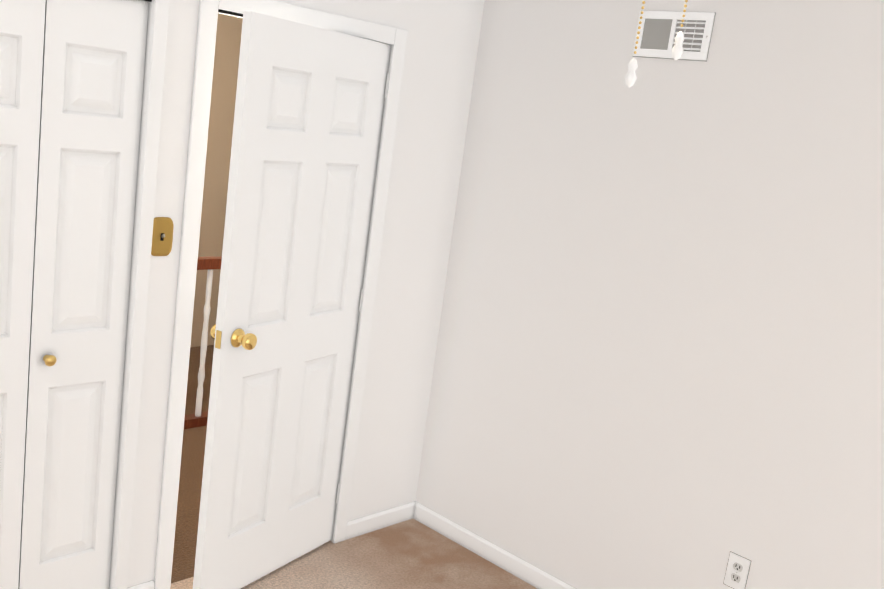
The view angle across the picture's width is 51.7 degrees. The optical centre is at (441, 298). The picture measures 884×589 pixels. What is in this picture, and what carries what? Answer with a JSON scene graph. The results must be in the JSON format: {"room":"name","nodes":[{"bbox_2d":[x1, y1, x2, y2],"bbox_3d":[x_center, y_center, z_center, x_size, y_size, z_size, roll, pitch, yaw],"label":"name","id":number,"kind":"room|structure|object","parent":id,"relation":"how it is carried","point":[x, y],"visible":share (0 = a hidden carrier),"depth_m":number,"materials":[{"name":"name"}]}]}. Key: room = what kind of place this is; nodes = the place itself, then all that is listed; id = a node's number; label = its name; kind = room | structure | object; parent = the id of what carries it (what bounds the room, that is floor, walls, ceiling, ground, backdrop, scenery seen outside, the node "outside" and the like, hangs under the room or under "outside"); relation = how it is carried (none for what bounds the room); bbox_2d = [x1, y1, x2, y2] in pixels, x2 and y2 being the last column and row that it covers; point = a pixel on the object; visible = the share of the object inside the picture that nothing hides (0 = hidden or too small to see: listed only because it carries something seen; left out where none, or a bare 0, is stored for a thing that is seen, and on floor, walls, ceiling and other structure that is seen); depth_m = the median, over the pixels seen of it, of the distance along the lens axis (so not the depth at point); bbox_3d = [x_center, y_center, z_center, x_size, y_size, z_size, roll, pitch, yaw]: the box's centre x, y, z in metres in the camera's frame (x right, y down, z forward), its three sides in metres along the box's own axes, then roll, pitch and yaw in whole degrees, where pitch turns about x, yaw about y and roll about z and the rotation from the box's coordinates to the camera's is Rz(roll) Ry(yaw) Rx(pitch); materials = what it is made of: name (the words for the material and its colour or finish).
{"room":"bedroom","nodes":[
{"label":"bedroom","id":0,"kind":"room"},
{"bbox_2d":[171,13,242,582],"bbox_3d":[-1.197,-0.521,4.649,2.760,2.580,3.300,18,15,41],"label":"hallway","id":1,"kind":"structure","parent":0,"point":[222,107],"depth_m":6.01,"materials":[{"name":"paint"}]},
{"bbox_2d":[184,256,221,428],"bbox_3d":[-1.207,0.154,4.845,0.090,1.070,1.490,18,15,41],"label":"railing","id":2,"kind":"object","parent":1,"relation":"on","point":[198,418],"visible":0.08,"depth_m":4.81,"materials":[{"name":"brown wood"}]},
{"bbox_2d":[127,0,483,586],"bbox_3d":[-1.193,-0.116,2.704,0.120,2.440,3.683,18,15,41],"label":"wall","id":3,"kind":"structure","parent":0,"point":[442,42],"depth_m":3.65,"materials":[{"name":"paint"}]},
{"bbox_2d":[0,0,148,588],"bbox_3d":[-1.423,0.122,2.470,0.066,2.007,1.216,18,15,41],"label":"bifold closet doors","id":4,"kind":"structure","parent":3,"relation":"in","point":[71,80],"depth_m":2.73,"materials":[{"name":"white wood"}]},
{"bbox_2d":[109,0,168,588],"bbox_3d":[-1.432,0.086,2.470,0.091,2.075,1.321,18,15,41],"label":"trim","id":5,"kind":"structure","parent":3,"relation":"attached to","point":[155,50],"depth_m":2.88,"materials":[{"name":"white wood"}]},
{"bbox_2d":[151,217,173,255],"bbox_3d":[-0.889,-0.196,2.899,0.021,0.126,0.079,18,15,41],"label":"light switch","id":6,"kind":"object","parent":3,"relation":"attached to","point":[162,236],"visible":1,"depth_m":2.90,"materials":[{"name":"gold metal"}]},
{"bbox_2d":[154,0,407,588],"bbox_3d":[-0.623,0.010,3.365,0.152,2.088,0.881,18,15,41],"label":"door frame","id":7,"kind":"structure","parent":3,"relation":"attached to","point":[393,37],"depth_m":3.13,"materials":[{"name":"white wood"}]},
{"bbox_2d":[193,11,390,588],"bbox_3d":[-0.508,0.070,3.277,0.260,2.012,0.758,18,15,41],"label":"entry door","id":8,"kind":"structure","parent":3,"relation":"in","point":[309,108],"depth_m":3.21,"materials":[{"name":"white wood"}]},
{"bbox_2d":[345,501,414,539],"bbox_3d":[-0.272,0.968,3.983,0.013,0.078,0.392,18,15,41],"label":"baseboard","id":9,"kind":"structure","parent":3,"relation":"attached to","point":[356,527],"depth_m":3.98,"materials":[{"name":"white wood"}]},
{"bbox_2d":[170,519,536,588],"bbox_3d":[0.069,1.562,1.630,4.000,0.060,3.683,18,15,41],"label":"floor","id":10,"kind":"structure","parent":0,"point":[412,554],"depth_m":3.68,"materials":[{"name":"carpet"}]},
{"bbox_2d":[415,0,883,588],"bbox_3d":[1.438,0.248,2.696,3.820,2.440,0.120,18,15,41],"label":"wall","id":11,"kind":"structure","parent":0,"point":[659,360],"depth_m":3.20,"materials":[{"name":"paint"}]},
{"bbox_2d":[415,501,576,588],"bbox_3d":[1.234,1.398,2.880,3.820,0.078,0.013,18,15,41],"label":"baseboard","id":12,"kind":"structure","parent":11,"relation":"attached to","point":[516,566],"depth_m":3.83,"materials":[{"name":"white wood"}]},
{"bbox_2d":[632,10,715,61],"bbox_3d":[0.792,-0.907,3.135,0.292,0.160,0.009,18,15,41],"label":"air vent","id":13,"kind":"object","parent":11,"relation":"in","point":[659,30],"visible":0.88,"depth_m":3.13,"materials":[{"name":"grey"}]},
{"bbox_2d":[723,551,750,588],"bbox_3d":[0.995,0.924,3.076,0.077,0.122,0.007,18,15,41],"label":"electrical outlet","id":14,"kind":"object","parent":11,"relation":"attached to","point":[737,572],"visible":1,"depth_m":3.07,"materials":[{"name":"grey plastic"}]},
{"bbox_3d":[0.383,-0.883,1.156,4.060,0.080,3.683,18,15,41],"label":"ceiling","id":15,"kind":"structure","parent":0,"visible":0},
{"bbox_2d":[625,0,687,87],"bbox_3d":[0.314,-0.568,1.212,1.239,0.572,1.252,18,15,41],"label":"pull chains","id":16,"kind":"object","parent":15,"relation":"hanging from","point":[631,77],"visible":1,"depth_m":1.23,"materials":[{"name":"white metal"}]}
]}

